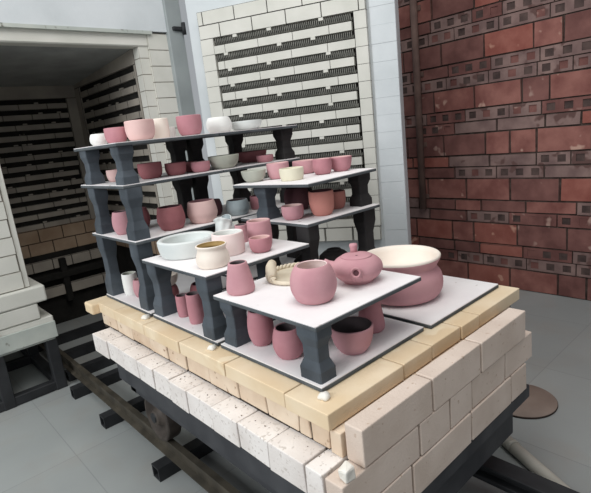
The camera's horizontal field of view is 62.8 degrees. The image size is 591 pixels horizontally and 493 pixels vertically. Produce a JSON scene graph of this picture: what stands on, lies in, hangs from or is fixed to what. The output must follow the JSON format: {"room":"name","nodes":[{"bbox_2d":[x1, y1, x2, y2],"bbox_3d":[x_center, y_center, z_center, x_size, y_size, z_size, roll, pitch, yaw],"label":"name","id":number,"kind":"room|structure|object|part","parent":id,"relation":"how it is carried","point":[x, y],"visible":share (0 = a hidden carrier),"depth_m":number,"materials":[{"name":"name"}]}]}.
{"room":"pottery kiln room","nodes":[
{"label":"pottery kiln room","id":0,"kind":"room"},
{"bbox_2d":[0,289,590,492],"bbox_3d":[-0.782,1.163,2.219,7.276,0.102,8.160,-18,17,-40],"label":"floor","id":1,"kind":"structure","parent":0,"point":[52,442],"depth_m":2.58,"materials":[{"name":"grey tile"}]},
{"bbox_2d":[0,0,411,412],"bbox_3d":[-1.427,-0.680,3.338,3.321,3.094,3.048,-18,17,-40],"label":"kiln","id":2,"kind":"object","parent":1,"relation":"on","point":[71,71],"visible":0.59,"depth_m":3.41,"materials":[{"name":"brick"}]},
{"bbox_3d":[-1.833,0.852,3.041,0.068,0.354,0.068,-18,17,-40],"label":"stand leg","id":3,"kind":"part","parent":2,"relation":"part of","materials":[{"name":"black metal"}]},
{"bbox_3d":[-2.128,0.891,3.637,0.374,0.061,0.061,-18,17,-40],"label":"stand rail","id":4,"kind":"part","parent":2,"relation":"part of","materials":[{"name":"black metal"}]},
{"bbox_3d":[-1.976,1.040,2.934,1.122,0.061,0.061,-18,17,-40],"label":"stand rail","id":5,"kind":"part","parent":2,"relation":"part of","materials":[{"name":"black metal"}]},
{"bbox_3d":[-2.030,0.717,3.704,0.068,0.354,0.068,-18,17,-40],"label":"stand leg","id":6,"kind":"part","parent":2,"relation":"part of","materials":[{"name":"black metal"}]},
{"bbox_3d":[-2.007,0.856,3.730,0.061,0.061,1.306,-18,17,-40],"label":"stand rail","id":7,"kind":"part","parent":2,"relation":"part of","materials":[{"name":"black metal"}]},
{"bbox_3d":[-1.604,0.778,3.241,0.068,0.354,0.068,-18,17,-40],"label":"stand leg","id":8,"kind":"part","parent":2,"relation":"part of","materials":[{"name":"black metal"}]},
{"bbox_3d":[0.033,-0.869,3.515,1.467,2.720,0.184,-2,14,19],"label":"door panel","id":9,"kind":"part","parent":2,"relation":"part of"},
{"bbox_2d":[37,320,578,492],"bbox_3d":[-0.424,0.883,2.696,0.978,0.143,4.760,-18,17,-40],"label":"track","id":10,"kind":"object","parent":1,"relation":"on","point":[501,474],"visible":0.27,"depth_m":2.38,"materials":[{"name":"black metal"}]},
{"bbox_3d":[-0.709,0.940,2.442,0.061,0.075,4.760,-18,17,-40],"label":"rail","id":11,"kind":"part","parent":10,"relation":"part of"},
{"bbox_2d":[85,285,531,492],"bbox_3d":[-0.024,0.544,2.190,1.177,0.656,1.732,-18,17,-40],"label":"car","id":12,"kind":"object","parent":10,"relation":"on","point":[424,416],"visible":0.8,"depth_m":1.50,"materials":[{"name":"brick"}]},
{"bbox_2d":[141,314,149,319],"bbox_3d":[-0.634,0.297,2.054,0.041,0.017,0.040,-18,17,-40],"label":"clay piece","id":13,"kind":"object","parent":12,"relation":"on","point":[147,316],"visible":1,"depth_m":2.04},
{"bbox_2d":[107,273,226,315],"bbox_3d":[-0.600,0.211,2.401,0.493,0.015,0.493,-18,17,-40],"label":"shelf","id":14,"kind":"object","parent":12,"relation":"on","point":[184,282],"visible":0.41,"depth_m":2.34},
{"bbox_2d":[96,237,124,295],"bbox_3d":[-0.909,0.088,2.387,0.068,0.296,0.078,-18,17,-40],"label":"prop","id":15,"kind":"object","parent":14,"relation":"on","point":[107,248],"visible":0.83,"depth_m":2.37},
{"bbox_2d":[121,271,136,295],"bbox_3d":[-0.806,0.180,2.368,0.072,0.105,0.072,-18,17,-40],"label":"mug","id":16,"kind":"object","parent":14,"relation":"on","point":[128,277],"visible":0.68,"depth_m":2.34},
{"bbox_2d":[133,278,138,297],"bbox_3d":[-0.740,0.196,2.310,0.065,0.086,0.065,-18,17,-40],"label":"cup","id":17,"kind":"object","parent":14,"relation":"on","point":[135,281],"visible":0.42,"depth_m":2.28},
{"bbox_2d":[129,242,154,310],"bbox_3d":[-0.652,0.124,2.112,0.071,0.296,0.078,-18,17,-40],"label":"prop","id":18,"kind":"object","parent":14,"relation":"on","point":[146,294],"visible":0.66,"depth_m":2.08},
{"bbox_2d":[92,217,232,244],"bbox_3d":[-0.647,-0.092,2.345,0.493,0.015,0.493,-18,17,-40],"label":"shelf","id":19,"kind":"object","parent":18,"relation":"on","point":[156,233],"visible":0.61,"depth_m":2.19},
{"bbox_2d":[87,188,114,234],"bbox_3d":[-0.925,-0.174,2.309,0.068,0.220,0.078,-18,17,-40],"label":"prop","id":20,"kind":"object","parent":19,"relation":"on","point":[98,197],"visible":0.88,"depth_m":2.29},
{"bbox_2d":[112,210,127,234],"bbox_3d":[-0.794,-0.111,2.229,0.095,0.105,0.095,-18,17,-40],"label":"cup","id":21,"kind":"object","parent":19,"relation":"on","point":[119,218],"visible":0.66,"depth_m":2.19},
{"bbox_2d":[118,186,150,240],"bbox_3d":[-0.680,-0.140,2.047,0.071,0.220,0.078,-18,17,-40],"label":"prop","id":22,"kind":"object","parent":19,"relation":"on","point":[137,229],"visible":0.94,"depth_m":2.02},
{"bbox_2d":[81,170,222,188],"bbox_3d":[-0.686,-0.321,2.307,0.493,0.015,0.493,-18,17,-40],"label":"shelf","id":23,"kind":"object","parent":22,"relation":"on","point":[165,177],"visible":0.67,"depth_m":2.15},
{"bbox_2d":[79,149,105,184],"bbox_3d":[-0.951,-0.371,2.268,0.068,0.156,0.078,-18,17,-40],"label":"prop","id":24,"kind":"object","parent":23,"relation":"on","point":[90,158],"visible":0.98,"depth_m":2.24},
{"bbox_2d":[106,169,116,181],"bbox_3d":[-0.852,-0.338,2.299,0.084,0.056,0.084,-18,17,-40],"label":"bowl","id":25,"kind":"object","parent":23,"relation":"on","point":[110,174],"visible":0.49,"depth_m":2.26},
{"bbox_2d":[109,145,139,184],"bbox_3d":[-0.709,-0.337,2.008,0.071,0.156,0.078,-18,17,-40],"label":"prop","id":26,"kind":"object","parent":23,"relation":"on","point":[122,156],"visible":0.99,"depth_m":1.98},
{"bbox_2d":[74,133,218,151],"bbox_3d":[-0.700,-0.486,2.263,0.493,0.015,0.493,-18,17,-40],"label":"shelf","id":27,"kind":"object","parent":26,"relation":"on","point":[178,138],"visible":0.97,"depth_m":2.09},
{"bbox_2d":[90,133,107,145],"bbox_3d":[-0.886,-0.481,2.183,0.078,0.051,0.078,-18,17,-40],"label":"round bowl","id":28,"kind":"object","parent":27,"relation":"on","point":[95,139],"visible":0.83,"depth_m":2.15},
{"bbox_2d":[103,127,126,142],"bbox_3d":[-0.787,-0.486,2.125,0.094,0.067,0.094,-18,17,-40],"label":"bowl","id":29,"kind":"object","parent":27,"relation":"on","point":[114,134],"visible":0.85,"depth_m":2.09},
{"bbox_2d":[124,119,154,140],"bbox_3d":[-0.672,-0.503,2.099,0.125,0.085,0.125,-18,17,-40],"label":"bowl","id":30,"kind":"object","parent":27,"relation":"on","point":[141,129],"visible":0.91,"depth_m":2.05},
{"bbox_2d":[153,118,169,138],"bbox_3d":[-0.623,-0.542,2.231,0.080,0.090,0.080,-18,17,-40],"label":"cup","id":31,"kind":"object","parent":27,"relation":"on","point":[162,130],"visible":0.7,"depth_m":2.20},
{"bbox_2d":[169,127,175,136],"bbox_3d":[-0.599,-0.544,2.317,0.052,0.050,0.052,-18,17,-40],"label":"cup","id":32,"kind":"object","parent":27,"relation":"on","point":[172,129],"visible":0.44,"depth_m":2.30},
{"bbox_2d":[176,114,201,135],"bbox_3d":[-0.493,-0.562,2.255,0.116,0.091,0.116,-18,17,-40],"label":"bowl","id":33,"kind":"object","parent":27,"relation":"on","point":[186,124],"visible":0.91,"depth_m":2.21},
{"bbox_2d":[137,161,161,178],"bbox_3d":[-0.665,-0.348,2.219,0.109,0.072,0.109,-18,17,-40],"label":"bowl","id":34,"kind":"object","parent":23,"relation":"on","point":[150,170],"visible":0.99,"depth_m":2.18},
{"bbox_2d":[164,161,185,175],"bbox_3d":[-0.558,-0.362,2.261,0.098,0.058,0.098,-18,17,-40],"label":"bowl","id":35,"kind":"object","parent":23,"relation":"on","point":[174,168],"visible":1,"depth_m":2.22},
{"bbox_2d":[165,140,187,162],"bbox_3d":[-0.598,-0.458,2.469,0.082,0.156,0.078,-18,17,-40],"label":"prop","id":36,"kind":"object","parent":23,"relation":"on","point":[177,149],"visible":0.58,"depth_m":2.44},
{"bbox_2d":[186,161,196,171],"bbox_3d":[-0.513,-0.391,2.378,0.068,0.050,0.068,-18,17,-40],"label":"bowl","id":37,"kind":"object","parent":23,"relation":"on","point":[188,166],"visible":0.38,"depth_m":2.35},
{"bbox_2d":[190,160,209,172],"bbox_3d":[-0.448,-0.377,2.291,0.091,0.049,0.091,-18,17,-40],"label":"bowl","id":38,"kind":"object","parent":23,"relation":"on","point":[199,166],"visible":0.98,"depth_m":2.26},
{"bbox_2d":[142,207,149,226],"bbox_3d":[-0.747,-0.136,2.329,0.094,0.098,0.094,-18,17,-40],"label":"cup","id":39,"kind":"object","parent":19,"relation":"on","point":[146,215],"visible":0.23,"depth_m":2.31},
{"bbox_2d":[157,204,185,230],"bbox_3d":[-0.567,-0.132,2.211,0.128,0.105,0.128,-18,17,-40],"label":"round pot","id":40,"kind":"object","parent":19,"relation":"on","point":[169,217],"visible":1,"depth_m":2.16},
{"bbox_2d":[172,178,192,217],"bbox_3d":[-0.576,-0.262,2.516,0.082,0.220,0.078,-18,17,-40],"label":"prop","id":41,"kind":"object","parent":19,"relation":"on","point":[183,187],"visible":0.5,"depth_m":2.49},
{"bbox_2d":[187,198,217,223],"bbox_3d":[-0.444,-0.168,2.310,0.144,0.104,0.144,-18,17,-40],"label":"round pot","id":42,"kind":"object","parent":19,"relation":"on","point":[200,211],"visible":0.98,"depth_m":2.26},
{"bbox_2d":[172,284,178,295],"bbox_3d":[-0.576,0.209,2.212,0.087,0.070,0.087,-18,17,-40],"label":"cup","id":43,"kind":"object","parent":14,"relation":"on","point":[175,290],"visible":0.25,"depth_m":2.19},
{"bbox_2d":[171,271,177,285],"bbox_3d":[-0.583,0.150,2.198,0.102,0.053,0.102,-18,17,-40],"label":"bowl","id":44,"kind":"object","parent":43,"relation":"on","point":[174,275],"visible":0.35,"depth_m":2.18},
{"bbox_2d":[207,344,216,350],"bbox_3d":[-0.288,0.348,1.678,0.035,0.015,0.034,-18,17,-40],"label":"clay piece","id":45,"kind":"object","parent":12,"relation":"on","point":[210,347],"visible":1,"depth_m":1.67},
{"bbox_2d":[153,289,275,345],"bbox_3d":[-0.256,0.261,2.027,0.493,0.015,0.493,-18,17,-40],"label":"shelf","id":46,"kind":"object","parent":12,"relation":"on","point":[184,324],"visible":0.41,"depth_m":1.88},
{"bbox_2d":[146,264,177,316],"bbox_3d":[-0.556,0.171,2.026,0.078,0.224,0.078,-18,17,-40],"label":"prop","id":47,"kind":"object","parent":46,"relation":"on","point":[164,304],"visible":0.74,"depth_m":2.00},
{"bbox_2d":[175,293,187,317],"bbox_3d":[-0.459,0.240,1.981,0.054,0.090,0.054,-18,17,-40],"label":"mug","id":48,"kind":"object","parent":46,"relation":"on","point":[180,298],"visible":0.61,"depth_m":1.96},
{"bbox_2d":[190,282,196,291],"bbox_3d":[-0.411,0.201,2.135,0.106,0.086,0.106,-18,17,-40],"label":"cup","id":49,"kind":"object","parent":46,"relation":"on","point":[193,285],"visible":0.15,"depth_m":2.10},
{"bbox_2d":[185,291,203,324],"bbox_3d":[-0.391,0.239,1.889,0.061,0.120,0.061,-18,17,-40],"label":"mug","id":50,"kind":"object","parent":46,"relation":"on","point":[193,299],"visible":0.93,"depth_m":1.87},
{"bbox_2d":[195,276,226,340],"bbox_3d":[-0.296,0.212,1.727,0.068,0.224,0.075,-18,17,-40],"label":"prop","id":51,"kind":"object","parent":46,"relation":"on","point":[214,325],"visible":0.83,"depth_m":1.70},
{"bbox_2d":[142,239,308,280],"bbox_3d":[-0.289,0.028,1.980,0.493,0.015,0.493,-18,17,-40],"label":"shelf","id":52,"kind":"object","parent":51,"relation":"on","point":[189,267],"visible":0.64,"depth_m":1.86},
{"bbox_2d":[157,231,213,259],"bbox_3d":[-0.447,-0.005,2.005,0.240,0.072,0.240,-18,17,-40],"label":"oval dish","id":53,"kind":"object","parent":52,"relation":"on","point":[180,246],"visible":0.8,"depth_m":1.92,"materials":[{"name":"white ceramic"}]},
{"bbox_2d":[195,241,229,269],"bbox_3d":[-0.302,0.031,1.763,0.123,0.081,0.123,-18,17,-40],"label":"jar","id":54,"kind":"object","parent":52,"relation":"on","point":[210,255],"visible":1,"depth_m":1.72,"materials":[{"name":"ceramic"}]},
{"bbox_2d":[213,214,234,230],"bbox_3d":[-0.318,-0.083,2.178,0.094,0.115,0.093,-18,17,-40],"label":"vase","id":55,"kind":"object","parent":52,"relation":"on","point":[224,222],"visible":0.59,"depth_m":2.14,"materials":[{"name":"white ceramic"}]},
{"bbox_2d":[211,229,244,255],"bbox_3d":[-0.267,-0.015,1.929,0.129,0.087,0.129,-18,17,-40],"label":"pot","id":56,"kind":"object","parent":52,"relation":"on","point":[235,240],"visible":0.64,"depth_m":1.88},
{"bbox_2d":[234,223,247,241],"bbox_3d":[-0.235,-0.058,2.117,0.054,0.078,0.054,-18,17,-40],"label":"cup","id":57,"kind":"object","parent":52,"relation":"on","point":[243,226],"visible":0.39,"depth_m":2.10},
{"bbox_2d":[246,218,271,239],"bbox_3d":[-0.148,-0.057,2.005,0.101,0.108,0.101,-18,17,-40],"label":"cup","id":58,"kind":"object","parent":52,"relation":"on","point":[257,226],"visible":0.52,"depth_m":1.96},
{"bbox_2d":[249,234,271,252],"bbox_3d":[-0.137,-0.009,1.905,0.090,0.059,0.090,-18,17,-40],"label":"bowl","id":59,"kind":"object","parent":52,"relation":"on","point":[257,243],"visible":1,"depth_m":1.87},
{"bbox_2d":[256,259,271,279],"bbox_3d":[-0.135,0.099,2.133,0.068,0.224,0.078,-18,17,-40],"label":"prop","id":60,"kind":"object","parent":46,"relation":"on","point":[261,267],"visible":0.11,"depth_m":2.11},
{"bbox_2d":[222,254,295,279],"bbox_3d":[-0.222,0.090,2.732,0.493,0.015,0.493,-18,17,-40],"label":"shelf","id":61,"kind":"object","parent":12,"relation":"on","point":[284,259],"visible":0.02,"depth_m":2.62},
{"bbox_2d":[200,226,214,231],"bbox_3d":[-0.474,-0.021,2.641,0.082,0.296,0.078,-18,17,-40],"label":"prop","id":62,"kind":"object","parent":61,"relation":"on","point":[212,229],"visible":0.03,"depth_m":2.60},
{"bbox_2d":[217,200,284,220],"bbox_3d":[-0.282,-0.209,2.665,0.493,0.015,0.493,-18,17,-40],"label":"shelf","id":63,"kind":"object","parent":62,"relation":"on","point":[279,204],"visible":0.23,"depth_m":2.49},
{"bbox_2d":[192,175,208,199],"bbox_3d":[-0.504,-0.285,2.579,0.082,0.220,0.078,-18,17,-40],"label":"prop","id":64,"kind":"object","parent":63,"relation":"on","point":[200,184],"visible":0.41,"depth_m":2.55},
{"bbox_2d":[214,198,222,215],"bbox_3d":[-0.413,-0.199,2.470,0.082,0.083,0.082,-18,17,-40],"label":"cup","id":65,"kind":"object","parent":63,"relation":"on","point":[217,200],"visible":0.45,"depth_m":2.45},
{"bbox_2d":[226,198,249,215],"bbox_3d":[-0.289,-0.197,2.421,0.120,0.076,0.120,-18,17,-40],"label":"round pot","id":66,"kind":"object","parent":63,"relation":"on","point":[237,206],"visible":0.95,"depth_m":2.38,"materials":[{"name":"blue ceramic"}]},
{"bbox_2d":[230,169,250,201],"bbox_3d":[-0.327,-0.371,2.860,0.082,0.220,0.078,-18,17,-40],"label":"prop","id":67,"kind":"object","parent":63,"relation":"on","point":[237,178],"visible":0.49,"depth_m":2.84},
{"bbox_2d":[250,195,258,209],"bbox_3d":[-0.191,-0.235,2.548,0.095,0.070,0.095,-18,17,-40],"label":"cup","id":68,"kind":"object","parent":63,"relation":"on","point":[254,203],"visible":0.4,"depth_m":2.51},
{"bbox_2d":[280,161,292,202],"bbox_3d":[-0.041,-0.354,2.651,0.082,0.220,0.078,-18,17,-40],"label":"prop","id":69,"kind":"object","parent":63,"relation":"on","point":[290,163],"visible":0.13,"depth_m":2.65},
{"bbox_2d":[209,157,299,172],"bbox_3d":[-0.322,-0.438,2.626,0.493,0.015,0.493,-18,17,-40],"label":"shelf","id":70,"kind":"object","parent":69,"relation":"on","point":[239,166],"visible":0.47,"depth_m":2.44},
{"bbox_2d":[186,138,204,161],"bbox_3d":[-0.526,-0.481,2.533,0.082,0.156,0.078,-18,17,-40],"label":"prop","id":71,"kind":"object","parent":70,"relation":"on","point":[194,146],"visible":0.59,"depth_m":2.50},
{"bbox_2d":[208,153,238,168],"bbox_3d":[-0.349,-0.414,2.366,0.152,0.064,0.152,-18,17,-40],"label":"bowl","id":72,"kind":"object","parent":70,"relation":"on","point":[225,161],"visible":0.99,"depth_m":2.31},
{"bbox_2d":[225,134,242,162],"bbox_3d":[-0.348,-0.567,2.814,0.082,0.156,0.078,-18,17,-40],"label":"prop","id":73,"kind":"object","parent":70,"relation":"on","point":[234,142],"visible":0.62,"depth_m":2.78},
{"bbox_2d":[235,149,266,162],"bbox_3d":[-0.244,-0.497,2.678,0.177,0.059,0.177,-18,17,-40],"label":"bowl","id":74,"kind":"object","parent":70,"relation":"on","point":[246,156],"visible":0.66,"depth_m":2.61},
{"bbox_2d":[256,154,272,162],"bbox_3d":[-0.159,-0.458,2.520,0.090,0.037,0.090,-18,17,-40],"label":"bowl","id":75,"kind":"object","parent":70,"relation":"on","point":[267,157],"visible":1,"depth_m":2.49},
{"bbox_2d":[272,128,294,159],"bbox_3d":[-0.063,-0.550,2.605,0.082,0.156,0.078,-18,17,-40],"label":"prop","id":76,"kind":"object","parent":70,"relation":"on","point":[282,137],"visible":1,"depth_m":2.58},
{"bbox_2d":[197,125,296,138],"bbox_3d":[-0.336,-0.603,2.582,0.493,0.015,0.493,-18,17,-40],"label":"shelf","id":77,"kind":"object","parent":76,"relation":"on","point":[228,133],"visible":0.69,"depth_m":2.41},
{"bbox_2d":[206,116,231,132],"bbox_3d":[-0.385,-0.611,2.440,0.131,0.076,0.131,-18,17,-40],"label":"jar","id":78,"kind":"object","parent":77,"relation":"on","point":[215,124],"visible":0.92,"depth_m":2.39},
{"bbox_2d":[232,119,261,130],"bbox_3d":[-0.260,-0.636,2.552,0.174,0.047,0.174,-18,17,-40],"label":"dish","id":79,"kind":"object","parent":77,"relation":"on","point":[248,124],"visible":0.78,"depth_m":2.49,"materials":[{"name":"white ceramic"}]},
{"bbox_2d":[286,226,301,257],"bbox_3d":[-0.011,-0.090,2.714,0.082,0.296,0.078,-18,17,-40],"label":"prop","id":80,"kind":"object","parent":61,"relation":"on","point":[291,230],"visible":0.22,"depth_m":2.69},
{"bbox_2d":[221,312,423,391],"bbox_3d":[0.087,0.310,1.654,0.493,0.015,0.493,-18,17,-40],"label":"shelf","id":81,"kind":"object","parent":12,"relation":"on","point":[395,333],"visible":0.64,"depth_m":1.51,"materials":[{"name":"ceramic"}]},
{"bbox_2d":[219,301,250,347],"bbox_3d":[-0.202,0.249,1.661,0.078,0.162,0.071,-18,17,-40],"label":"prop","id":82,"kind":"object","parent":81,"relation":"on","point":[236,334],"visible":0.66,"depth_m":1.64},
{"bbox_2d":[247,311,273,346],"bbox_3d":[-0.117,0.269,1.629,0.088,0.121,0.088,-18,17,-40],"label":"cup","id":83,"kind":"object","parent":81,"relation":"on","point":[260,327],"visible":0.75,"depth_m":1.59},
{"bbox_2d":[272,322,302,359],"bbox_3d":[-0.022,0.296,1.517,0.101,0.098,0.101,-18,17,-40],"label":"cup","id":84,"kind":"object","parent":81,"relation":"on","point":[287,345],"visible":0.79,"depth_m":1.48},
{"bbox_2d":[296,325,336,384],"bbox_3d":[0.058,0.290,1.364,0.065,0.162,0.085,-18,17,-40],"label":"prop","id":85,"kind":"object","parent":81,"relation":"on","point":[317,366],"visible":0.84,"depth_m":1.34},
{"bbox_2d":[213,259,420,331],"bbox_3d":[0.068,0.139,1.613,0.493,0.015,0.493,-18,17,-40],"label":"shelf","id":86,"kind":"object","parent":85,"relation":"on","point":[274,301],"visible":0.69,"depth_m":1.48,"materials":[{"name":"ceramic"}]},
{"bbox_2d":[226,260,254,295],"bbox_3d":[-0.189,0.103,1.627,0.097,0.104,0.097,-18,17,-40],"label":"vase","id":87,"kind":"object","parent":86,"relation":"on","point":[239,282],"visible":1,"depth_m":1.59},
{"bbox_2d":[265,260,298,285],"bbox_3d":[-0.004,0.076,1.729,0.218,0.069,0.213,-18,17,-40],"label":"basket","id":88,"kind":"object","parent":86,"relation":"on","point":[279,275],"visible":0.52,"depth_m":1.70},
{"bbox_3d":[0.001,0.101,1.735,0.211,0.016,0.211,-18,17,-40],"label":"dish","id":89,"kind":"part","parent":88,"relation":"part of","materials":[{"name":"ceramic"}]},
{"bbox_2d":[290,260,336,304],"bbox_3d":[0.054,0.108,1.467,0.143,0.114,0.143,-18,17,-40],"label":"cup","id":90,"kind":"object","parent":86,"relation":"on","point":[312,282],"visible":1,"depth_m":1.41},
{"bbox_2d":[325,243,382,284],"bbox_3d":[0.194,0.055,1.612,0.172,0.120,0.193,-18,17,-40],"label":"teapot","id":91,"kind":"object","parent":86,"relation":"on","point":[354,267],"visible":0.94,"depth_m":1.55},
{"bbox_3d":[0.195,0.003,1.632,0.029,0.029,0.029,-18,17,-40],"label":"knob","id":92,"kind":"part","parent":91,"relation":"part of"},
{"bbox_3d":[0.189,0.089,1.534,0.051,0.051,0.051,2,15,31],"label":"spout","id":93,"kind":"part","parent":91,"relation":"part of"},
{"bbox_3d":[0.200,0.028,1.598,0.104,0.009,0.104,-18,17,-40],"label":"lid","id":94,"kind":"part","parent":91,"relation":"part of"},
{"bbox_2d":[331,316,373,354],"bbox_3d":[0.177,0.283,1.508,0.136,0.086,0.136,-18,17,-40],"label":"bowl","id":95,"kind":"object","parent":81,"relation":"on","point":[351,335],"visible":0.98,"depth_m":1.47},
{"bbox_2d":[358,301,384,333],"bbox_3d":[0.254,0.221,1.642,0.091,0.128,0.091,-18,17,-40],"label":"vase","id":96,"kind":"object","parent":81,"relation":"on","point":[374,312],"visible":0.4,"depth_m":1.61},
{"bbox_3d":[0.060,0.616,2.034,1.047,0.315,1.367,-18,17,-40],"label":"frame","id":97,"kind":"part","parent":12,"relation":"part of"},
{"bbox_2d":[317,391,330,401],"bbox_3d":[0.078,0.397,1.294,0.038,0.016,0.037,-18,17,-40],"label":"clay piece","id":98,"kind":"object","parent":12,"relation":"on","point":[325,396],"visible":1,"depth_m":1.29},
{"bbox_2d":[338,461,355,483],"bbox_3d":[0.123,0.545,1.169,0.038,0.036,0.033,-18,17,-40],"label":"chip","id":99,"kind":"object","parent":12,"relation":"on","point":[346,472],"visible":1,"depth_m":1.16,"materials":[{"name":"white ceramic"}]},
{"bbox_2d":[381,275,498,328],"bbox_3d":[0.473,0.191,1.976,0.493,0.015,0.493,-18,17,-40],"label":"shelf","id":100,"kind":"object","parent":12,"relation":"on","point":[456,294],"visible":0.47,"depth_m":1.81,"materials":[{"name":"ceramic"}]},
{"bbox_2d":[367,245,442,305],"bbox_3d":[0.419,0.113,1.923,0.320,0.172,0.320,-18,17,-40],"label":"planter","id":101,"kind":"object","parent":100,"relation":"on","point":[417,260],"visible":0.64,"depth_m":1.81,"materials":[{"name":"ceramic"}]},
{"bbox_2d":[367,245,440,267],"bbox_3d":[0.414,0.069,1.912,0.309,0.080,0.309,-18,17,-40],"label":"bowl","id":102,"kind":"object","parent":101,"relation":"on","point":[395,256],"depth_m":2.01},
{"bbox_3d":[0.131,0.142,2.349,0.493,0.015,0.493,-18,17,-40],"label":"shelf","id":103,"kind":"object","parent":12,"relation":"on","visible":0},
{"bbox_2d":[271,224,281,266],"bbox_3d":[-0.114,0.026,2.273,0.068,0.296,0.078,-18,17,-40],"label":"prop","id":104,"kind":"object","parent":103,"relation":"on","point":[275,229],"visible":0.12,"depth_m":2.23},
{"bbox_2d":[294,253,301,262],"bbox_3d":[0.052,0.087,2.350,0.129,0.107,0.129,-18,17,-40],"label":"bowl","id":105,"kind":"object","parent":103,"relation":"on","point":[299,257],"visible":0.21,"depth_m":2.32,"materials":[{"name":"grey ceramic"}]},
{"bbox_2d":[296,225,319,260],"bbox_3d":[0.065,0.053,2.074,0.068,0.296,0.078,-18,17,-40],"label":"prop","id":106,"kind":"object","parent":103,"relation":"on","point":[310,235],"visible":0.44,"depth_m":2.03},
{"bbox_2d":[241,202,379,227],"bbox_3d":[0.068,-0.161,2.300,0.476,0.015,0.462,-18,17,-40],"label":"shelf","id":107,"kind":"object","parent":106,"relation":"on","point":[308,220],"visible":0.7,"depth_m":2.14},
{"bbox_2d":[253,188,280,219],"bbox_3d":[-0.130,-0.204,2.214,0.078,0.150,0.085,-18,17,-40],"label":"prop","id":108,"kind":"object","parent":107,"relation":"on","point":[267,208],"visible":0.82,"depth_m":2.19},
{"bbox_2d":[281,203,303,219],"bbox_3d":[-0.012,-0.151,2.125,0.098,0.062,0.098,-18,17,-40],"label":"bowl","id":109,"kind":"object","parent":107,"relation":"on","point":[295,211],"visible":1,"depth_m":2.09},
{"bbox_2d":[284,187,308,209],"bbox_3d":[0.007,-0.235,2.368,0.128,0.110,0.128,-18,17,-40],"label":"round pot","id":110,"kind":"object","parent":107,"relation":"on","point":[291,195],"visible":0.62,"depth_m":2.31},
{"bbox_2d":[308,189,333,215],"bbox_3d":[0.116,-0.194,2.144,0.112,0.109,0.112,-18,17,-40],"label":"pot","id":111,"kind":"object","parent":107,"relation":"on","point":[321,201],"visible":1,"depth_m":2.10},
{"bbox_2d":[333,189,345,208],"bbox_3d":[0.192,-0.221,2.280,0.090,0.083,0.090,-18,17,-40],"label":"pot","id":112,"kind":"object","parent":107,"relation":"on","point":[339,194],"visible":0.62,"depth_m":2.24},
{"bbox_2d":[348,173,371,206],"bbox_3d":[0.304,-0.270,2.288,0.085,0.150,0.075,-18,17,-40],"label":"prop","id":113,"kind":"object","parent":107,"relation":"on","point":[360,197],"visible":0.89,"depth_m":2.26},
{"bbox_2d":[233,168,375,187],"bbox_3d":[0.046,-0.319,2.257,0.456,0.015,0.503,6,18,41],"label":"shelf","id":114,"kind":"object","parent":113,"relation":"on","point":[309,180],"visible":0.75,"depth_m":2.12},
{"bbox_2d":[241,169,265,182],"bbox_3d":[-0.195,-0.331,2.268,0.117,0.054,0.117,-18,17,-40],"label":"bowl","id":115,"kind":"object","parent":114,"relation":"on","point":[254,175],"visible":1,"depth_m":2.23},
{"bbox_2d":[266,161,288,178],"bbox_3d":[-0.082,-0.358,2.288,0.106,0.074,0.106,-18,17,-40],"label":"bowl","id":116,"kind":"object","parent":114,"relation":"on","point":[272,168],"visible":0.66,"depth_m":2.25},
{"bbox_2d":[279,166,303,180],"bbox_3d":[-0.017,-0.321,2.144,0.109,0.054,0.109,-18,17,-40],"label":"bowl","id":117,"kind":"object","parent":114,"relation":"on","point":[289,173],"visible":1,"depth_m":2.10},
{"bbox_2d":[292,159,313,173],"bbox_3d":[0.045,-0.394,2.400,0.120,0.065,0.120,-18,17,-40],"label":"bowl","id":118,"kind":"object","parent":114,"relation":"on","point":[307,165],"visible":0.52,"depth_m":2.35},
{"bbox_2d":[312,157,331,174],"bbox_3d":[0.125,-0.373,2.255,0.090,0.072,0.090,-18,17,-40],"label":"bowl","id":119,"kind":"object","parent":114,"relation":"on","point":[321,166],"visible":1,"depth_m":2.22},
{"bbox_2d":[330,155,351,171],"bbox_3d":[0.216,-0.395,2.311,0.109,0.069,0.109,-18,17,-40],"label":"bowl","id":120,"kind":"object","parent":114,"relation":"on","point":[339,163],"visible":0.96,"depth_m":2.27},
{"bbox_2d":[319,247,347,260],"bbox_3d":[0.192,0.063,2.383,0.163,0.107,0.163,-18,17,-40],"label":"bowl","id":121,"kind":"object","parent":103,"relation":"on","point":[332,253],"visible":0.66,"depth_m":2.34,"materials":[{"name":"grey ceramic"}]},
{"bbox_2d":[353,208,374,250],"bbox_3d":[0.339,-0.039,2.333,0.085,0.296,0.075,-18,17,-40],"label":"prop","id":122,"kind":"object","parent":103,"relation":"on","point":[364,222],"visible":0.57,"depth_m":2.30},
{"bbox_3d":[-0.139,0.759,2.941,0.082,0.075,4.760,-18,17,-40],"label":"rail","id":123,"kind":"part","parent":10,"relation":"part of","materials":[{"name":"black metal"}]},
{"bbox_2d":[513,384,557,418],"bbox_3d":[1.190,0.806,2.544,0.333,0.012,0.333,-18,17,-40],"label":"round board","id":124,"kind":"object","parent":1,"relation":"on","point":[540,403],"visible":0.48,"depth_m":2.47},
{"bbox_2d":[502,436,570,488],"bbox_3d":[1.029,0.941,1.942,0.060,0.060,0.636,-9,13,-12],"label":"pipe","id":125,"kind":"object","parent":1,"relation":"on","point":[513,446],"visible":0.69,"depth_m":2.05,"materials":[{"name":"grey plastic"}]},
{"bbox_2d":[398,0,590,300],"bbox_3d":[1.431,-1.230,4.303,0.346,3.096,7.616,-18,17,-40],"label":"wall","id":126,"kind":"structure","parent":0,"point":[506,84],"depth_m":3.90,"materials":[{"name":"red brick"}]},
{"bbox_2d":[409,0,428,208],"bbox_3d":[1.074,-1.531,4.293,0.058,2.428,0.102,-18,17,-40],"label":"conduit","id":127,"kind":"object","parent":126,"relation":"attached to","point":[414,8],"visible":1,"depth_m":4.33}
]}

